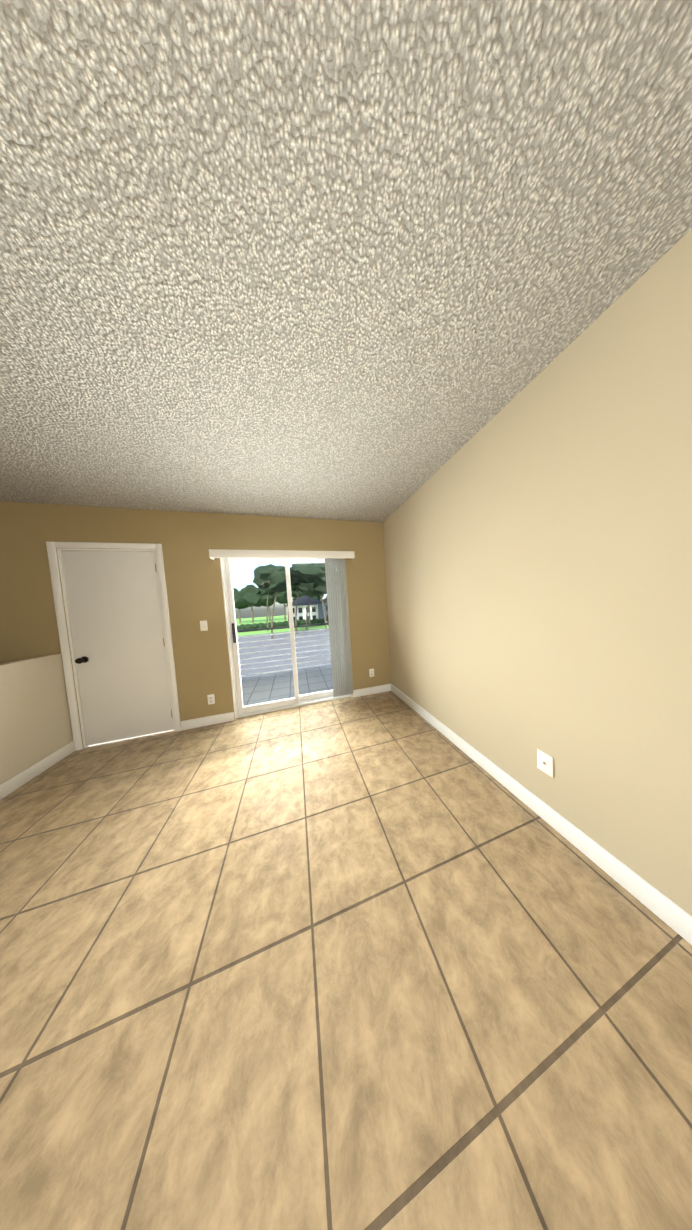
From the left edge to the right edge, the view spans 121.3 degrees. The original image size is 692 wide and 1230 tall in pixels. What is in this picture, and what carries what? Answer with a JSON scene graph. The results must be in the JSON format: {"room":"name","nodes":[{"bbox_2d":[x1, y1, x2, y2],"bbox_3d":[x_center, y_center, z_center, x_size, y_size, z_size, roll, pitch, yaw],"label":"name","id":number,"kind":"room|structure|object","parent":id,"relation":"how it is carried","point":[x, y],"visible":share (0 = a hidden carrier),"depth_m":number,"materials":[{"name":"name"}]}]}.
{"room":"empty living room","nodes":[
{"label":"empty living room","id":0,"kind":"room"},
{"bbox_2d":[0,654,72,784],"bbox_3d":[-1.835,2.354,-1.447,0.120,3.700,7.170,-4,3,-15],"label":"wall","id":1,"kind":"structure","parent":0,"point":[35,724],"depth_m":1.68,"materials":[{"name":"beige paint"}]},
{"bbox_2d":[0,741,74,799],"bbox_3d":[-1.823,1.450,-1.484,0.014,0.105,7.156,-4,3,-15],"label":"baseboard","id":2,"kind":"structure","parent":1,"relation":"attached to","point":[12,784],"depth_m":1.67,"materials":[{"name":"white wood"}]},
{"bbox_2d":[0,501,390,748],"bbox_3d":[-1.666,1.418,2.358,4.840,5.150,0.150,-4,3,-15],"label":"wall","id":3,"kind":"structure","parent":0,"point":[28,618],"depth_m":2.21,"materials":[{"name":"beige paint"}]},
{"bbox_2d":[46,542,181,750],"bbox_3d":[-2.389,0.302,2.093,0.914,2.089,0.206,-4,3,-15],"label":"door","id":4,"kind":"structure","parent":3,"relation":"in","point":[115,604],"depth_m":2.04,"materials":[{"name":"white wood"}]},
{"bbox_2d":[200,620,207,630],"bbox_3d":[-1.635,0.124,2.232,0.072,0.116,0.020,-4,3,-15],"label":"light switch","id":5,"kind":"object","parent":3,"relation":"attached to","point":[203,626],"visible":1,"depth_m":2.24,"materials":[{"name":"white plastic"}]},
{"bbox_2d":[181,712,233,729],"bbox_3d":[-1.613,1.241,2.281,0.539,0.105,0.014,-4,3,-15],"label":"baseboard","id":6,"kind":"structure","parent":3,"relation":"attached to","point":[205,721],"depth_m":2.27,"materials":[{"name":"white wood"}]},
{"bbox_2d":[207,694,214,704],"bbox_3d":[-1.584,0.991,2.282,0.072,0.116,0.009,-4,3,-15],"label":"electrical outlet","id":7,"kind":"object","parent":3,"relation":"attached to","point":[211,698],"visible":1,"depth_m":2.28,"materials":[{"name":"white plastic"}]},
{"bbox_2d":[209,549,354,559],"bbox_3d":[-0.709,-0.735,2.401,1.675,0.093,0.114,-4,3,-15],"label":"valance","id":8,"kind":"object","parent":3,"relation":"attached to","point":[216,553],"visible":1,"depth_m":2.31,"materials":[{"name":"white plastic"}]},
{"bbox_2d":[325,558,353,697],"bbox_3d":[-0.085,0.160,2.606,0.299,1.892,0.078,-4,3,-15],"label":"vertical blinds","id":9,"kind":"object","parent":8,"relation":"hanging from","point":[345,669],"visible":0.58,"depth_m":2.60,"materials":[{"name":"grey fabric"}]},
{"bbox_2d":[220,558,352,719],"bbox_3d":[-0.705,0.221,2.564,1.498,1.999,0.129,-4,3,-15],"label":"sliding glass door","id":10,"kind":"structure","parent":3,"relation":"attached to","point":[241,710],"depth_m":2.47,"materials":[{"name":"white"}]},
{"bbox_2d":[369,669,373,676],"bbox_3d":[0.372,0.835,2.804,0.072,0.116,0.009,-4,3,-15],"label":"electrical outlet","id":11,"kind":"object","parent":3,"relation":"attached to","point":[371,672],"visible":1,"depth_m":2.80,"materials":[{"name":"white plastic"}]},
{"bbox_2d":[353,684,390,697],"bbox_3d":[0.387,1.092,2.815,0.603,0.105,0.014,-4,3,-15],"label":"baseboard","id":12,"kind":"structure","parent":3,"relation":"attached to","point":[371,690],"depth_m":2.80,"materials":[{"name":"white wood"}]},
{"bbox_2d":[0,691,691,1229],"bbox_3d":[-0.109,1.446,-0.937,3.840,0.150,7.320,-4,3,-15],"label":"floor","id":13,"kind":"structure","parent":0,"point":[384,961],"depth_m":0.65,"materials":[{"name":"tile"}]},
{"bbox_2d":[0,0,691,521],"bbox_3d":[-0.872,-1.097,-1.312,5.140,0.150,7.470,-4,3,-15],"label":"ceiling","id":14,"kind":"structure","parent":0,"point":[366,260],"depth_m":0.59,"materials":[{"name":"white paint"}]},
{"bbox_2d":[383,229,691,915],"bbox_3d":[1.615,0.095,-0.598,0.150,2.600,7.470,-4,3,-15],"label":"wall","id":15,"kind":"structure","parent":0,"point":[538,544],"depth_m":0.92,"materials":[{"name":"beige paint"}]},
{"bbox_2d":[391,684,691,944],"bbox_3d":[1.603,1.196,-0.569,0.014,0.105,7.156,-4,3,-15],"label":"baseboard","id":16,"kind":"structure","parent":15,"relation":"attached to","point":[675,917],"depth_m":0.97,"materials":[{"name":"white"}]},
{"bbox_2d":[537,749,552,777],"bbox_3d":[1.132,0.843,1.107,0.010,0.116,0.072,-4,3,-15],"label":"cable wall plate","id":17,"kind":"object","parent":15,"relation":"attached to","point":[545,762],"visible":1,"depth_m":1.10,"materials":[{"name":"white plastic"}]},
{"label":"outside","id":18,"kind":"structure","parent":0,"visible":0},
{"bbox_2d":[236,615,335,635],"bbox_3d":[-20.103,1.464,73.927,160.000,0.220,83.000,-4,3,-15],"label":"lawn","id":19,"kind":"structure","parent":18,"point":[245,621],"depth_m":39.67,"materials":[{"name":"green plant"}]},
{"bbox_2d":[252,564,274,630],"bbox_3d":[-13.997,-3.296,36.405,6.134,12.440,5.750,-4,3,-15],"label":"tree","id":20,"kind":"object","parent":19,"relation":"on","point":[257,581],"depth_m":34.77,"materials":[{"name":"green plant"}]},
{"bbox_2d":[233,584,333,623],"bbox_3d":[-7.670,-6.377,70.326,73.614,14.288,8.620,-4,3,-15],"label":"tree","id":21,"kind":"object","parent":19,"relation":"on","point":[258,598],"depth_m":62.84,"materials":[{"name":"green plant"}]},
{"bbox_2d":[278,567,296,625],"bbox_3d":[-11.617,-4.342,42.241,9.047,13.631,5.705,-4,3,-15],"label":"tree","id":22,"kind":"object","parent":19,"relation":"on","point":[293,588],"depth_m":41.38,"materials":[{"name":"green plant"}]},
{"bbox_2d":[236,617,339,629],"bbox_3d":[-10.478,1.644,44.169,32.928,1.359,1.662,-4,3,-15],"label":"hedge","id":23,"kind":"object","parent":19,"relation":"on","point":[262,625],"depth_m":42.59,"materials":[{"name":"green plant"}]},
{"bbox_2d":[291,563,324,623],"bbox_3d":[-7.374,-4.903,42.374,8.637,14.225,6.761,-4,3,-15],"label":"tree","id":24,"kind":"object","parent":19,"relation":"on","point":[300,564],"depth_m":40.43,"materials":[{"name":"green plant"}]},
{"bbox_2d":[285,594,338,620],"bbox_3d":[-5.136,-2.382,52.953,22.200,7.828,12.200,-4,3,-15],"label":"building","id":25,"kind":"structure","parent":19,"relation":"on","point":[302,607],"depth_m":47.09,"materials":[{"name":"white paint"}]},
{"bbox_2d":[241,665,343,705],"bbox_3d":[-0.632,1.296,3.504,4.500,0.190,1.527,-4,3,-15],"label":"deck","id":26,"kind":"object","parent":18,"point":[275,692],"depth_m":3.42,"materials":[{"name":"grey wood"}]},
{"bbox_2d":[237,623,340,676],"bbox_3d":[-0.850,0.691,4.153,4.510,0.975,0.060,-4,3,-15],"label":"railing","id":27,"kind":"object","parent":26,"relation":"on","point":[281,627],"depth_m":3.98,"materials":[{"name":"grey"}]},
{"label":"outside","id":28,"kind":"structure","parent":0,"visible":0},
{"bbox_2d":[237,628,341,677],"bbox_3d":[-5.363,3.440,19.290,120.000,0.200,30.250,-4,3,-15],"label":"asphalt road","id":29,"kind":"structure","parent":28,"point":[265,659],"depth_m":17.85,"materials":[{"name":"grey asphalt"}]},
{"bbox_2d":[257,566,294,638],"bbox_3d":[-9.197,-1.740,26.501,4.902,9.833,4.377,-4,3,-15],"label":"tree","id":30,"kind":"object","parent":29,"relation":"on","point":[277,581],"depth_m":25.00,"materials":[{"name":"green plant"}]},
{"bbox_2d":[293,563,321,633],"bbox_3d":[-6.653,-2.530,30.307,6.545,10.704,4.916,-4,3,-15],"label":"tree","id":31,"kind":"object","parent":29,"relation":"on","point":[298,583],"depth_m":28.97,"materials":[{"name":"green plant"}]},
{"bbox_2d":[306,593,311,630],"bbox_3d":[-5.349,-2.489,33.862,7.033,10.097,5.010,-4,3,-15],"label":"tree","id":32,"kind":"object","parent":29,"relation":"on","point":[307,612],"depth_m":33.38,"materials":[{"name":"green plant"}]},
{"bbox_2d":[308,563,332,628],"bbox_3d":[-4.271,-2.934,32.327,5.534,11.013,4.978,-4,3,-15],"label":"tree","id":33,"kind":"object","parent":29,"relation":"on","point":[321,587],"depth_m":30.70,"materials":[{"name":"green plant"}]}
]}

